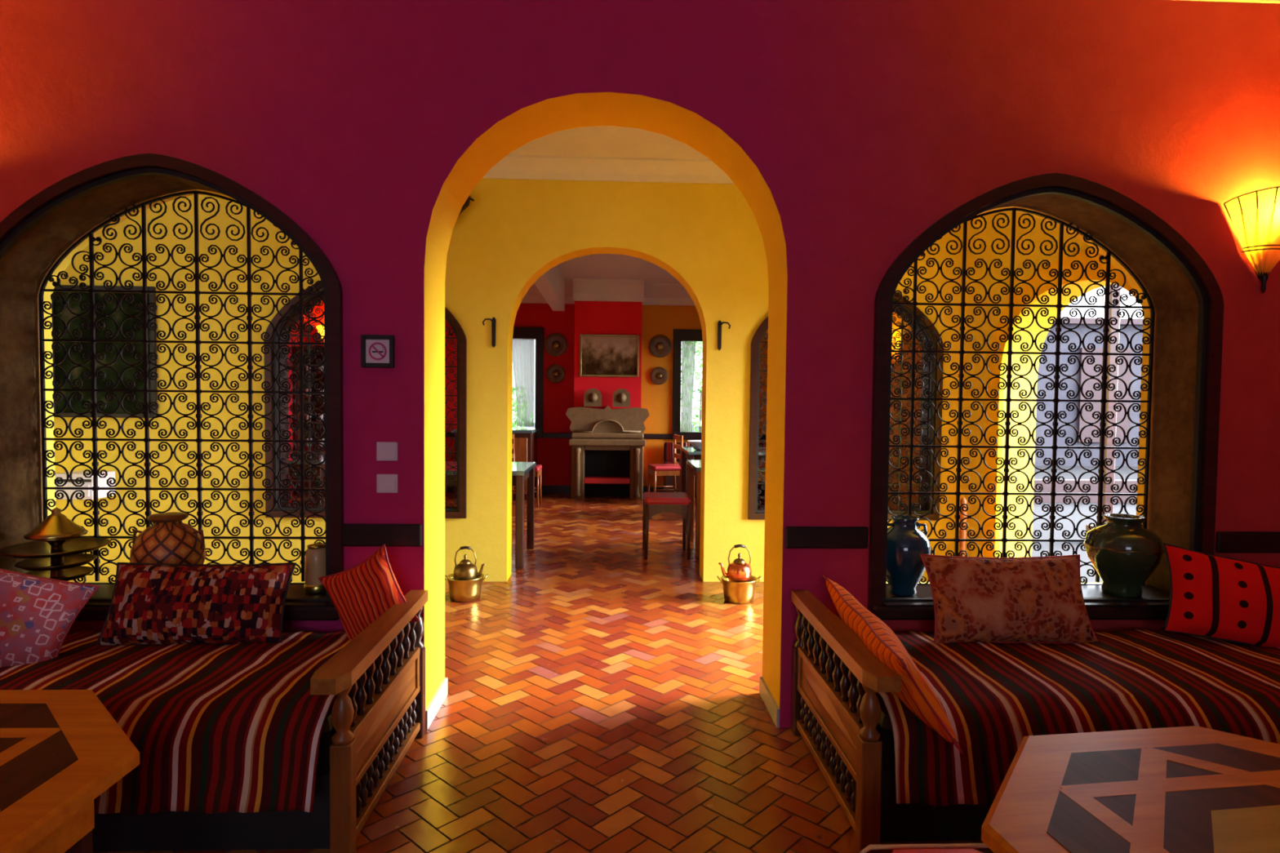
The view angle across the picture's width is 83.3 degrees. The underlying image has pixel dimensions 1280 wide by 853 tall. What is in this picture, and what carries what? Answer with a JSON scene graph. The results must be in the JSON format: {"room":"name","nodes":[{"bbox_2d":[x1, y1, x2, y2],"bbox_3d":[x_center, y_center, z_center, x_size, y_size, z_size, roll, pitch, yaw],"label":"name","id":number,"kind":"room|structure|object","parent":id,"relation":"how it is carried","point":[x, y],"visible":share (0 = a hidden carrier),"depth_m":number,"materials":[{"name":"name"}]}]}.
{"room":"restaurant lounge","nodes":[
{"label":"restaurant lounge","id":0,"kind":"room"},
{"bbox_2d":[288,314,305,495],"bbox_3d":[-4.605,-0.505,7.613,0.250,2.950,4.920,1,2,-2],"label":"wall","id":1,"kind":"structure","parent":0,"point":[293,338],"depth_m":9.42,"materials":[{"name":"paint"}]},
{"bbox_2d":[53,178,963,582],"bbox_3d":[-1.038,-0.377,5.170,6.700,2.950,0.230,1,2,-2],"label":"wall","id":2,"kind":"structure","parent":0,"point":[708,237],"depth_m":5.04,"materials":[{"name":"yellow paint"}]},
{"bbox_2d":[54,471,115,499],"bbox_3d":[-3.756,0.396,4.869,0.260,0.170,0.230,1,2,-2],"label":"upper cabinet","id":3,"kind":"object","parent":2,"relation":"attached to","point":[102,482],"visible":0.49,"depth_m":4.77,"materials":[{"name":"white paint"}]},
{"bbox_2d":[51,284,157,417],"bbox_3d":[-3.680,-0.511,4.937,0.700,0.900,0.030,1,2,-2],"label":"picture","id":4,"kind":"object","parent":2,"relation":"attached to","point":[118,316],"visible":0.56,"depth_m":4.93},
{"bbox_2d":[278,291,325,507],"bbox_3d":[-2.381,-0.187,5.073,0.319,1.519,0.012,1,2,-2],"label":"window grille","id":5,"kind":"object","parent":2,"relation":"in","point":[308,384],"depth_m":5.07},
{"bbox_2d":[263,280,466,518],"bbox_3d":[-1.905,-0.231,5.019,1.380,1.740,0.042,1,2,-2],"label":"window","id":6,"kind":"structure","parent":2,"relation":"in","point":[460,512],"depth_m":5.01,"materials":[{"name":"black wood"}]},
{"bbox_2d":[444,326,457,508],"bbox_3d":[-1.341,-0.061,5.116,0.081,1.286,0.012,1,2,-2],"label":"window grille","id":7,"kind":"object","parent":2,"relation":"in","point":[451,334],"depth_m":5.11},
{"bbox_2d":[457,195,474,218],"bbox_3d":[-1.230,-1.495,4.958,0.190,0.245,0.095,1,2,-2],"label":"iron bracket","id":8,"kind":"object","parent":2,"relation":"attached to","point":[466,204],"visible":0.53,"depth_m":4.97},
{"bbox_2d":[482,317,496,347],"bbox_3d":[-1.049,-0.657,5.010,0.031,0.210,0.106,3,3,44],"label":"wall hook","id":9,"kind":"object","parent":2,"relation":"attached to","point":[493,320],"visible":1,"depth_m":5.03,"materials":[{"name":"black metal"}]},
{"bbox_2d":[534,264,564,311],"bbox_3d":[-1.002,-1.657,7.467,0.160,0.398,4.210,1,2,-2],"label":"trim","id":10,"kind":"structure","parent":2,"relation":"attached to","point":[551,284],"depth_m":8.18,"materials":[{"name":"white paint"}]},
{"bbox_2d":[481,155,733,183],"bbox_3d":[-1.017,-1.782,4.939,6.700,0.125,0.126,1,2,-2],"label":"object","id":11,"kind":"structure","parent":2,"relation":"attached to","point":[511,166],"depth_m":4.98,"materials":[{"name":"white paint"}]},
{"bbox_2d":[717,320,730,350],"bbox_3d":[0.591,-0.642,5.071,0.106,0.210,0.031,2,3,41],"label":"wall hook","id":12,"kind":"object","parent":2,"relation":"attached to","point":[720,323],"visible":1,"depth_m":5.09,"materials":[{"name":"black metal"}]},
{"bbox_2d":[757,333,768,510],"bbox_3d":[0.885,-0.033,5.198,0.054,1.272,0.012,1,2,-2],"label":"window grille","id":13,"kind":"object","parent":2,"relation":"in","point":[766,342],"depth_m":5.20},
{"bbox_2d":[747,292,943,520],"bbox_3d":[1.473,-0.200,5.144,1.380,1.740,0.042,1,2,-2],"label":"window","id":14,"kind":"structure","parent":2,"relation":"in","point":[753,513],"depth_m":5.13,"materials":[{"name":"red wood"}]},
{"bbox_2d":[888,304,930,510],"bbox_3d":[1.959,-0.134,5.234,0.287,1.486,0.012,1,2,-2],"label":"window grille","id":15,"kind":"object","parent":2,"relation":"in","point":[900,428],"depth_m":5.23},
{"bbox_2d":[305,301,768,485],"bbox_3d":[-1.093,-0.560,10.078,6.950,2.950,0.250,1,2,-2],"label":"wall","id":16,"kind":"structure","parent":0,"point":[554,455],"depth_m":9.97,"materials":[{"name":"paint"}]},
{"bbox_2d":[444,485,570,493],"bbox_3d":[-2.742,0.854,9.935,3.650,0.100,0.020,1,2,-2],"label":"baseboard","id":17,"kind":"structure","parent":16,"relation":"attached to","point":[544,489],"depth_m":9.98,"materials":[{"name":"black wood"}]},
{"bbox_2d":[444,431,572,438],"bbox_3d":[-2.739,0.110,9.905,3.640,0.070,0.024,1,2,-2],"label":"trim","id":18,"kind":"structure","parent":16,"relation":"attached to","point":[545,435],"depth_m":9.95,"materials":[{"name":"black wood"}]},
{"bbox_2d":[512,326,543,438],"bbox_3d":[-1.833,-0.607,9.924,1.000,1.520,0.140,1,2,-2],"label":"window","id":19,"kind":"structure","parent":16,"relation":"in","point":[535,333],"depth_m":9.89,"materials":[{"name":"black wood"}]},
{"bbox_2d":[512,337,533,426],"bbox_3d":[-1.603,-0.601,9.833,0.312,1.200,0.026,1,2,-2],"label":"curtain","id":20,"kind":"object","parent":19,"relation":"hanging from","point":[522,348],"visible":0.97,"depth_m":9.83,"materials":[{"name":"white fabric"}]},
{"bbox_2d":[520,281,574,303],"bbox_3d":[-2.714,-1.829,9.710,3.660,0.260,0.270,1,2,-2],"label":"trim","id":21,"kind":"structure","parent":16,"relation":"attached to","point":[533,295],"depth_m":9.83,"materials":[{"name":"white paint"}]},
{"bbox_2d":[546,364,564,382],"bbox_3d":[-1.161,-0.730,9.922,0.260,0.260,0.040,1,2,-2],"label":"wall plate","id":22,"kind":"object","parent":16,"relation":"attached to","point":[555,373],"visible":1,"depth_m":9.92,"materials":[{"name":"gold metal"}]},
{"bbox_2d":[544,333,567,356],"bbox_3d":[-1.157,-1.124,9.907,0.320,0.320,0.040,1,2,-2],"label":"wall plate","id":23,"kind":"object","parent":16,"relation":"attached to","point":[555,344],"visible":1,"depth_m":9.90,"materials":[{"name":"gold metal"}]},
{"bbox_2d":[643,485,663,493],"bbox_3d":[1.060,0.889,10.075,2.100,0.100,0.020,1,2,-2],"label":"baseboard","id":24,"kind":"structure","parent":16,"relation":"attached to","point":[645,487],"depth_m":10.03,"materials":[{"name":"black wood"}]},
{"bbox_2d":[649,366,667,384],"bbox_3d":[0.263,-0.702,9.975,0.250,0.250,0.040,1,2,-2],"label":"wall plate","id":25,"kind":"object","parent":16,"relation":"attached to","point":[658,375],"visible":1,"depth_m":9.97,"materials":[{"name":"gold metal"}]},
{"bbox_2d":[648,334,671,357],"bbox_3d":[0.277,-1.111,9.960,0.320,0.320,0.040,1,2,-2],"label":"wall plate","id":26,"kind":"object","parent":16,"relation":"attached to","point":[660,345],"visible":1,"depth_m":9.96,"materials":[{"name":"gold metal"}]},
{"bbox_2d":[642,283,694,306],"bbox_3d":[1.093,-1.794,9.851,2.120,0.260,0.270,1,2,-2],"label":"trim","id":27,"kind":"structure","parent":16,"relation":"attached to","point":[655,294],"depth_m":9.85,"materials":[{"name":"white paint"}]},
{"bbox_2d":[671,328,702,439],"bbox_3d":[0.955,-0.581,10.027,1.000,1.520,0.140,1,2,-2],"label":"window","id":28,"kind":"structure","parent":16,"relation":"in","point":[679,335],"depth_m":9.97,"materials":[{"name":"black wood"}]},
{"bbox_2d":[680,340,695,432],"bbox_3d":[0.665,-0.550,9.916,0.192,1.260,0.026,1,2,-2],"label":"curtain","id":29,"kind":"object","parent":28,"relation":"hanging from","point":[688,347],"visible":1,"depth_m":9.91,"materials":[{"name":"white fabric"}]},
{"bbox_2d":[643,433,766,439],"bbox_3d":[1.068,0.145,10.046,2.100,0.070,0.024,1,2,-2],"label":"trim","id":30,"kind":"structure","parent":16,"relation":"attached to","point":[646,436],"depth_m":10.01,"materials":[{"name":"black wood"}]},
{"bbox_2d":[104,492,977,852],"bbox_3d":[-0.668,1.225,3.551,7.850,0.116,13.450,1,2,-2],"label":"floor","id":31,"kind":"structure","parent":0,"point":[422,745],"depth_m":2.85,"materials":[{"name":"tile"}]},
{"bbox_2d":[93,492,993,852],"bbox_3d":[-0.692,1.105,5.096,7.471,0.001,9.907,1,2,-2],"label":"tiles","id":32,"kind":"structure","parent":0,"point":[420,832],"depth_m":2.86,"materials":[{"name":"tile"}]},
{"bbox_2d":[0,689,139,852],"bbox_3d":[-1.617,0.961,1.278,1.130,0.552,1.130,1,2,-2],"label":"table","id":33,"kind":"object","parent":32,"relation":"on","point":[60,750],"visible":1,"depth_m":1.47,"materials":[{"name":"orange wood"}]},
{"bbox_2d":[92,590,427,852],"bbox_3d":[-2.013,0.915,2.289,2.439,0.560,0.911,1,2,-2],"label":"divan","id":34,"kind":"object","parent":32,"relation":"on","point":[377,679],"visible":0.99,"depth_m":2.06,"materials":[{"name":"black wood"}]},
{"bbox_2d":[0,630,351,814],"bbox_3d":[-2.039,0.876,2.272,2.324,0.257,0.812,1,2,-2],"label":"striped blanket","id":35,"kind":"object","parent":34,"relation":"on","point":[214,728],"visible":0.65,"depth_m":2.00,"materials":[{"name":"fabric"}]},
{"bbox_2d":[0,568,99,667],"bbox_3d":[-2.124,0.613,2.312,0.626,0.495,0.185,0,2,-18],"label":"cushion","id":36,"kind":"object","parent":35,"relation":"on","point":[37,614],"visible":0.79,"depth_m":2.33,"materials":[{"name":"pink fabric"}]},
{"bbox_2d":[95,562,296,645],"bbox_3d":[-1.577,0.634,2.568,0.638,0.272,0.188,1,2,-2],"label":"cushion","id":37,"kind":"object","parent":35,"relation":"on","point":[151,603],"visible":0.97,"depth_m":2.51,"materials":[{"name":"fabric"}]},
{"bbox_2d":[317,543,419,639],"bbox_3d":[-0.989,0.628,2.618,0.397,0.403,0.129,1,2,6],"label":"cushion","id":38,"kind":"object","parent":35,"relation":"on","point":[360,593],"visible":0.67,"depth_m":2.58,"materials":[{"name":"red fabric"}]},
{"bbox_2d":[288,452,324,506],"bbox_3d":[-3.203,0.647,6.616,0.900,0.750,0.900,1,2,-2],"label":"dining table","id":39,"kind":"object","parent":32,"relation":"on","point":[319,471],"visible":0.09,"depth_m":6.21,"materials":[{"name":"brown wood"}]},
{"bbox_2d":[292,346,325,495],"bbox_3d":[-3.978,-0.073,9.635,1.140,1.950,0.420,1,2,-2],"label":"display cabinet","id":40,"kind":"object","parent":32,"relation":"on","point":[318,375],"visible":0.11,"depth_m":9.64,"materials":[{"name":"brown wood"}]},
{"bbox_2d":[297,371,322,374],"bbox_3d":[-3.972,-0.708,9.611,1.020,0.020,0.360,1,2,-2],"label":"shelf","id":41,"kind":"object","parent":40,"relation":"attached to","point":[317,372],"depth_m":9.42,"materials":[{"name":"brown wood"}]},
{"bbox_2d":[298,444,323,448],"bbox_3d":[-3.982,0.272,9.648,1.020,0.020,0.360,1,2,-2],"label":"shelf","id":42,"kind":"object","parent":40,"relation":"attached to","point":[312,446],"depth_m":9.46,"materials":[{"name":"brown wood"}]},
{"bbox_2d":[444,572,488,602],"bbox_3d":[-1.131,1.035,4.664,0.239,0.163,0.239,2,3,40],"label":"pot","id":43,"kind":"object","parent":32,"relation":"on","point":[460,591],"visible":0.8,"depth_m":4.58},
{"bbox_2d":[453,546,485,580],"bbox_3d":[-1.115,0.908,4.650,0.184,0.268,0.150,2,2,31],"label":"kettle","id":44,"kind":"object","parent":43,"relation":"in","point":[464,570],"visible":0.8,"depth_m":4.62,"materials":[{"name":"gold metal"}]},
{"bbox_2d":[444,461,536,568],"bbox_3d":[-1.444,0.694,5.861,1.100,0.750,0.800,1,2,-2],"label":"dining table","id":45,"kind":"object","parent":32,"relation":"on","point":[521,471],"visible":0.44,"depth_m":5.52,"materials":[{"name":"brown wood"}]},
{"bbox_2d":[450,427,539,500],"bbox_3d":[-1.893,0.478,9.524,1.030,0.900,0.825,1,2,-2],"label":"counter","id":46,"kind":"object","parent":32,"relation":"on","point":[525,438],"depth_m":9.16,"materials":[{"name":"brown wood"}]},
{"bbox_2d":[450,427,539,433],"bbox_3d":[-1.888,0.049,9.508,1.030,0.040,0.825,1,2,-2],"label":"countertop","id":47,"kind":"structure","parent":46,"relation":"on","point":[514,430],"depth_m":9.12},
{"bbox_2d":[511,433,542,506],"bbox_3d":[-1.420,0.528,8.860,0.393,0.861,0.380,1,2,-2],"label":"dining chair","id":48,"kind":"object","parent":32,"relation":"on","point":[538,470],"visible":0.48,"depth_m":8.89,"materials":[{"name":"wood"}]},
{"bbox_2d":[565,405,649,499],"bbox_3d":[-0.429,0.334,9.498,1.100,1.220,0.374,1,2,-2],"label":"fireplace","id":49,"kind":"object","parent":32,"relation":"on","point":[607,444],"visible":1,"depth_m":9.44,"materials":[{"name":"stone"}]},
{"bbox_2d":[583,388,601,406],"bbox_3d":[-0.625,-0.385,9.541,0.230,0.240,0.050,1,2,-2],"label":"stone plaque","id":50,"kind":"object","parent":49,"relation":"on","point":[593,397],"visible":1,"depth_m":9.52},
{"bbox_2d":[584,476,630,484],"bbox_3d":[-0.434,0.709,9.519,0.600,0.070,0.240,1,2,-2],"label":"shelf","id":51,"kind":"object","parent":49,"relation":"attached to","point":[588,480],"depth_m":9.40,"materials":[{"name":"red wood"}]},
{"bbox_2d":[613,388,630,407],"bbox_3d":[-0.245,-0.381,9.555,0.230,0.240,0.050,1,2,-2],"label":"stone plaque","id":52,"kind":"object","parent":49,"relation":"on","point":[621,397],"visible":1,"depth_m":9.54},
{"bbox_2d":[647,434,683,492],"bbox_3d":[0.324,0.536,9.146,0.393,0.861,0.380,0,2,-12],"label":"dining chair","id":53,"kind":"object","parent":32,"relation":"on","point":[673,469],"visible":0.81,"depth_m":9.00,"materials":[{"name":"wood"}]},
{"bbox_2d":[642,492,691,559],"bbox_3d":[0.219,0.827,6.054,0.380,0.506,0.394,1,2,-2],"label":"stool","id":54,"kind":"object","parent":32,"relation":"on","point":[654,503],"visible":1,"depth_m":5.87,"materials":[{"name":"wood"}]},
{"bbox_2d":[663,442,765,498],"bbox_3d":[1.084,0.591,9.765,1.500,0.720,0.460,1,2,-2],"label":"dining chair","id":55,"kind":"object","parent":32,"relation":"on","point":[668,446],"visible":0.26,"depth_m":9.68,"materials":[{"name":"brown wood"}]},
{"bbox_2d":[680,446,765,493],"bbox_3d":[1.043,0.634,8.173,1.100,0.750,0.850,1,2,-2],"label":"dining table","id":56,"kind":"object","parent":32,"relation":"on","point":[687,452],"visible":0.27,"depth_m":8.39,"materials":[{"name":"brown wood"}]},
{"bbox_2d":[687,440,701,450],"bbox_3d":[0.723,0.211,7.995,0.400,0.100,0.400,1,2,-2],"label":"basin","id":57,"kind":"object","parent":56,"relation":"on","point":[696,444],"visible":0.41,"depth_m":7.90,"materials":[{"name":"ceramic"}]},
{"bbox_2d":[686,459,765,557],"bbox_3d":[0.941,0.702,6.319,1.000,0.750,0.750,1,2,-2],"label":"dining table","id":58,"kind":"object","parent":32,"relation":"on","point":[694,468],"visible":0.31,"depth_m":6.06,"materials":[{"name":"brown wood"}]},
{"bbox_2d":[716,575,761,604],"bbox_3d":[0.645,1.053,4.689,0.239,0.163,0.239,2,3,40],"label":"brass bowl","id":59,"kind":"object","parent":32,"relation":"on","point":[737,593],"visible":0.83,"depth_m":4.60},
{"bbox_2d":[718,544,751,582],"bbox_3d":[0.632,0.907,4.693,0.196,0.284,0.160,2,2,31],"label":"kettle","id":60,"kind":"object","parent":59,"relation":"in","point":[738,571],"visible":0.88,"depth_m":4.64,"materials":[{"name":"orange metal"}]},
{"bbox_2d":[791,590,991,852],"bbox_3d":[1.818,0.950,2.430,2.439,0.560,0.911,1,2,-2],"label":"divan","id":61,"kind":"object","parent":32,"relation":"on","point":[839,712],"visible":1,"depth_m":2.15,"materials":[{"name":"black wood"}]},
{"bbox_2d":[878,629,1279,806],"bbox_3d":[1.852,0.911,2.415,2.325,0.257,0.812,1,2,-2],"label":"striped blanket","id":62,"kind":"object","parent":61,"relation":"on","point":[992,695],"visible":0.6,"depth_m":2.13,"materials":[{"name":"fabric"}]},
{"bbox_2d":[822,574,964,754],"bbox_3d":[0.778,0.718,2.329,0.192,0.272,0.853,1,2,1],"label":"cushion","id":63,"kind":"object","parent":62,"relation":"on","point":[917,694],"visible":0.88,"depth_m":2.02,"materials":[{"name":"orange fabric"}]},
{"bbox_2d":[920,554,1097,644],"bbox_3d":[1.371,0.644,2.678,0.624,0.311,0.207,0,2,-5],"label":"cushion","id":64,"kind":"object","parent":62,"relation":"on","point":[1028,599],"visible":0.95,"depth_m":2.62,"materials":[{"name":"red fabric"}]},
{"bbox_2d":[1163,542,1279,648],"bbox_3d":[2.272,0.656,2.662,0.646,0.400,0.197,1,2,13],"label":"cushion","id":65,"kind":"object","parent":62,"relation":"on","point":[1213,597],"visible":0.97,"depth_m":2.63,"materials":[{"name":"red fabric"}]},
{"bbox_2d":[859,843,989,852],"bbox_3d":[0.627,1.079,1.440,0.320,0.350,0.250,1,2,-2],"label":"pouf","id":66,"kind":"object","parent":32,"relation":"on","point":[957,847],"visible":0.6,"depth_m":1.55,"materials":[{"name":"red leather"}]},
{"bbox_2d":[959,496,967,556],"bbox_3d":[2.119,0.803,4.734,0.140,0.690,0.140,1,2,-2],"label":"wooden post","id":67,"kind":"object","parent":32,"relation":"on","point":[962,533],"visible":0.4,"depth_m":4.71,"materials":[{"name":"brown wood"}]},
{"bbox_2d":[981,725,1279,852],"bbox_3d":[1.164,0.994,1.156,1.060,0.552,1.060,0,2,-8],"label":"table","id":68,"kind":"object","parent":32,"relation":"on","point":[1195,788],"visible":1,"depth_m":1.39,"materials":[{"name":"orange wood"}]},
{"bbox_2d":[573,301,642,408],"bbox_3d":[-0.440,-0.408,9.821,0.900,2.680,0.318,1,2,-2],"label":"wall","id":69,"kind":"structure","parent":0,"point":[591,317],"depth_m":9.63,"materials":[{"name":"red paint"}]},
{"bbox_2d":[572,278,644,302],"bbox_3d":[-0.415,-1.798,9.510,0.940,0.260,0.198,1,2,-2],"label":"trim","id":70,"kind":"structure","parent":69,"relation":"attached to","point":[584,290],"depth_m":9.52,"materials":[{"name":"white paint"}]},
{"bbox_2d":[579,333,639,377],"bbox_3d":[-0.409,-0.946,9.626,0.790,0.560,0.030,1,2,-2],"label":"picture","id":71,"kind":"object","parent":69,"relation":"attached to","point":[600,355],"visible":1,"depth_m":9.62,"materials":[{"name":"brown paper"}]},
{"bbox_2d":[507,125,709,159],"bbox_3d":[-0.986,-1.890,4.134,7.300,0.150,2.190,1,2,-2],"label":"ceiling","id":72,"kind":"structure","parent":0,"point":[612,141],"depth_m":4.67,"materials":[{"name":"white paint"}]},
{"bbox_2d":[558,253,679,283],"bbox_3d":[-1.118,-1.983,7.710,7.300,0.230,4.970,1,2,-2],"label":"ceiling","id":73,"kind":"structure","parent":0,"point":[594,266],"depth_m":8.69,"materials":[{"name":"white paint"}]},
{"bbox_2d":[0,0,1279,728],"bbox_3d":[-0.207,-0.287,2.956,7.000,2.950,0.340,1,2,-2],"label":"wall","id":74,"kind":"structure","parent":0,"point":[846,129],"depth_m":2.80,"materials":[{"name":"purple paint"}]},
{"bbox_2d":[0,153,343,621],"bbox_3d":[-1.829,-0.148,2.814,1.390,1.740,0.315,1,2,-2],"label":"window","id":75,"kind":"structure","parent":74,"relation":"in","point":[299,605],"depth_m":2.71,"materials":[{"name":"red wood"}]},
{"bbox_2d":[0,507,111,581],"bbox_3d":[-2.275,0.488,2.809,0.344,0.345,0.344,1,2,-2],"label":"lantern","id":76,"kind":"object","parent":75,"relation":"on","point":[58,550],"visible":0.84,"depth_m":2.79,"materials":[{"name":"gold metal"}]},
{"bbox_2d":[28,536,78,545],"bbox_3d":[-2.275,0.443,2.807,0.184,0.034,0.184,1,2,-2],"label":"tray","id":77,"kind":"object","parent":76,"relation":"on","point":[51,540],"depth_m":2.75,"materials":[{"name":"gold metal"}]},
{"bbox_2d":[0,537,111,558],"bbox_3d":[-2.275,0.476,2.808,0.344,0.024,0.344,1,2,-2],"label":"tray","id":78,"kind":"object","parent":76,"relation":"on","point":[34,549],"depth_m":2.80,"materials":[{"name":"gold metal"}]},
{"bbox_2d":[14,553,97,571],"bbox_3d":[-2.275,0.533,2.811,0.250,0.024,0.250,1,2,-2],"label":"tray","id":79,"kind":"object","parent":76,"relation":"on","point":[55,563],"depth_m":2.80,"materials":[{"name":"gold metal"}]},
{"bbox_2d":[25,565,93,581],"bbox_3d":[-2.276,0.583,2.812,0.230,0.024,0.230,1,2,-2],"label":"tray","id":80,"kind":"object","parent":76,"relation":"on","point":[74,573],"depth_m":2.82,"materials":[{"name":"gold metal"}]},
{"bbox_2d":[129,511,205,564],"bbox_3d":[-1.888,0.505,2.884,0.256,0.312,0.256,3,3,43],"label":"vase","id":81,"kind":"object","parent":75,"relation":"on","point":[169,540],"visible":0.78,"depth_m":2.81,"materials":[{"name":"ceramic"}]},
{"bbox_2d":[303,542,325,594],"bbox_3d":[-1.304,0.569,2.908,0.100,0.196,0.100,1,2,-2],"label":"jar","id":82,"kind":"object","parent":75,"relation":"on","point":[315,556],"visible":0.73,"depth_m":2.87,"materials":[{"name":"grey ceramic"}]},
{"bbox_2d":[38,190,325,584],"bbox_3d":[-1.836,-0.151,2.993,1.266,1.638,0.016,1,2,-2],"label":"window grille","id":83,"kind":"object","parent":74,"relation":"in","point":[144,258],"visible":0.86,"depth_m":2.99,"materials":[{"name":"metal"}]},
{"bbox_2d":[360,334,394,368],"bbox_3d":[-1.002,-0.287,2.750,0.124,0.124,0.012,1,2,-2],"label":"no smoking sign","id":84,"kind":"object","parent":74,"relation":"attached to","point":[376,350],"visible":1,"depth_m":2.75,"materials":[{"name":"white paper"}]},
{"bbox_2d":[342,523,422,546],"bbox_3d":[-1.010,0.419,2.775,0.335,0.087,0.014,1,2,-2],"label":"trim","id":85,"kind":"structure","parent":74,"relation":"attached to","point":[360,535],"depth_m":2.77,"materials":[{"name":"black wood"}]},
{"bbox_2d":[376,441,397,461],"bbox_3d":[-0.972,0.096,2.765,0.080,0.072,0.012,1,2,-2],"label":"light switch","id":86,"kind":"object","parent":74,"relation":"attached to","point":[385,451],"visible":1,"depth_m":2.76,"materials":[{"name":"white plastic"}]},
{"bbox_2d":[376,474,397,493],"bbox_3d":[-0.973,0.220,2.770,0.080,0.072,0.012,1,2,-2],"label":"light switch","id":87,"kind":"object","parent":74,"relation":"attached to","point":[385,483],"visible":1,"depth_m":2.77,"materials":[{"name":"white plastic"}]},
{"bbox_2d":[425,676,779,729],"bbox_3d":[-0.150,1.150,3.012,1.400,0.075,0.340,1,2,-2],"label":"baseboard","id":88,"kind":"object","parent":74,"relation":"attached to","point":[441,694],"visible":0.93,"depth_m":2.98,"materials":[{"name":"stone"}]},
{"bbox_2d":[785,526,868,548],"bbox_3d":[0.737,0.438,2.840,0.330,0.086,0.014,1,2,-2],"label":"trim","id":89,"kind":"structure","parent":74,"relation":"attached to","point":[796,537],"depth_m":2.83,"materials":[{"name":"black wood"}]},
{"bbox_2d":[886,207,1155,585],"bbox_3d":[1.597,-0.120,3.120,1.266,1.638,0.016,1,2,-2],"label":"window grille","id":90,"kind":"object","parent":74,"relation":"in","point":[1060,274],"visible":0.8,"depth_m":3.12,"materials":[{"name":"metal"}]},
{"bbox_2d":[867,173,1223,620],"bbox_3d":[1.603,-0.117,2.941,1.390,1.746,0.315,1,2,-2],"label":"window","id":91,"kind":"structure","parent":74,"relation":"in","point":[1153,604],"depth_m":2.83,"materials":[{"name":"red wood"}]},
{"bbox_2d":[886,515,931,596],"bbox_3d":[1.086,0.530,2.969,0.212,0.318,0.212,1,2,-2],"label":"vase","id":92,"kind":"object","parent":91,"relation":"on","point":[905,567],"visible":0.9,"depth_m":2.90,"materials":[{"name":"teal ceramic"}]},
{"bbox_2d":[1083,513,1164,597],"bbox_3d":[2.011,0.535,2.998,0.284,0.326,0.284,1,2,-2],"label":"vase","id":93,"kind":"object","parent":91,"relation":"on","point":[1124,553],"visible":1,"depth_m":2.92,"materials":[{"name":"green ceramic"}]},
{"bbox_2d":[1185,0,1279,3],"bbox_3d":[-0.159,-1.720,2.692,6.550,0.065,0.081,1,2,-2],"label":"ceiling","id":94,"kind":"structure","parent":74,"relation":"attached to","point":[1236,1],"depth_m":2.82,"materials":[{"name":"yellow paint"}]},
{"bbox_2d":[1215,531,1279,553],"bbox_3d":[2.700,0.469,2.910,0.760,0.085,0.020,1,2,-2],"label":"trim","id":95,"kind":"structure","parent":74,"relation":"attached to","point":[1248,542],"depth_m":2.89,"materials":[{"name":"black wood"}]},
{"bbox_2d":[1223,186,1279,293],"bbox_3d":[2.480,-0.722,2.798,0.342,0.388,0.136,1,2,-2],"label":"wall lamp","id":96,"kind":"object","parent":74,"relation":"attached to","point":[1255,215],"visible":1,"depth_m":2.80,"materials":[{"name":"orange"}]},
{"bbox_2d":[888,210,1114,557],"bbox_3d":[2.380,-0.401,6.776,0.250,2.950,7.110,1,2,-2],"label":"wall","id":97,"kind":"structure","parent":0,"point":[988,234],"depth_m":4.67,"materials":[{"name":"yellow paint"}]},
{"bbox_2d":[891,336,900,368],"bbox_3d":[2.211,-0.650,6.415,0.107,0.310,0.274,1,2,-2],"label":"wall lamp","id":98,"kind":"object","parent":97,"relation":"attached to","point":[893,361],"visible":0.1,"depth_m":6.34,"materials":[{"name":"orange"}]},
{"bbox_2d":[982,250,1141,557],"bbox_3d":[2.341,0.123,3.966,0.025,2.110,1.640,1,2,-2],"label":"archway","id":99,"kind":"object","parent":97,"relation":"in","point":[1035,282],"depth_m":4.61,"materials":[{"name":"yellow paint"}]},
{"label":"outside","id":100,"kind":"structure","parent":0,"visible":0},
{"bbox_2d":[511,422,1137,582],"bbox_3d":[8.466,0.948,14.365,42.000,0.140,52.000,1,2,-2],"label":"ground","id":101,"kind":"structure","parent":100,"point":[1076,517],"depth_m":8.54,"materials":[{"name":"white"}]},
{"bbox_2d":[511,385,534,427],"bbox_3d":[-2.166,0.096,11.432,1.062,1.558,1.080,1,2,-2],"label":"shrub","id":102,"kind":"object","parent":101,"relation":"on","point":[514,402],"visible":0.06,"depth_m":11.34,"materials":[{"name":"green plant"}]},
{"bbox_2d":[680,342,702,431],"bbox_3d":[0.999,-0.445,12.011,1.120,2.662,1.074,1,2,-2],"label":"shrub","id":103,"kind":"object","parent":101,"relation":"on","point":[699,348],"visible":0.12,"depth_m":12.02,"materials":[{"name":"green plant"}]},
{"bbox_2d":[1033,479,1137,502],"bbox_3d":[8.135,0.892,9.819,11.000,0.300,0.150,1,2,-2],"label":"wall","id":104,"kind":"structure","parent":101,"relation":"on","point":[1046,487],"depth_m":9.66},
{"bbox_2d":[1034,317,1142,466],"bbox_3d":[11.140,-0.708,15.528,17.800,3.140,0.550,1,2,-2],"label":"building","id":105,"kind":"structure","parent":101,"relation":"on","point":[1082,330],"depth_m":15.32,"materials":[{"name":"paint"}]},
{"bbox_2d":[1077,347,1132,442],"bbox_3d":[9.897,-0.664,15.328,1.100,2.000,0.060,1,2,-2],"label":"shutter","id":106,"kind":"object","parent":105,"relation":"hanging from","point":[1089,369],"depth_m":15.30,"materials":[{"name":"white"}]},
{"bbox_2d":[1085,284,1120,533],"bbox_3d":[4.471,-0.137,6.868,0.220,2.500,0.220,1,2,-2],"label":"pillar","id":107,"kind":"structure","parent":101,"relation":"on","point":[1112,312],"depth_m":6.82,"materials":[{"name":"white paint"}]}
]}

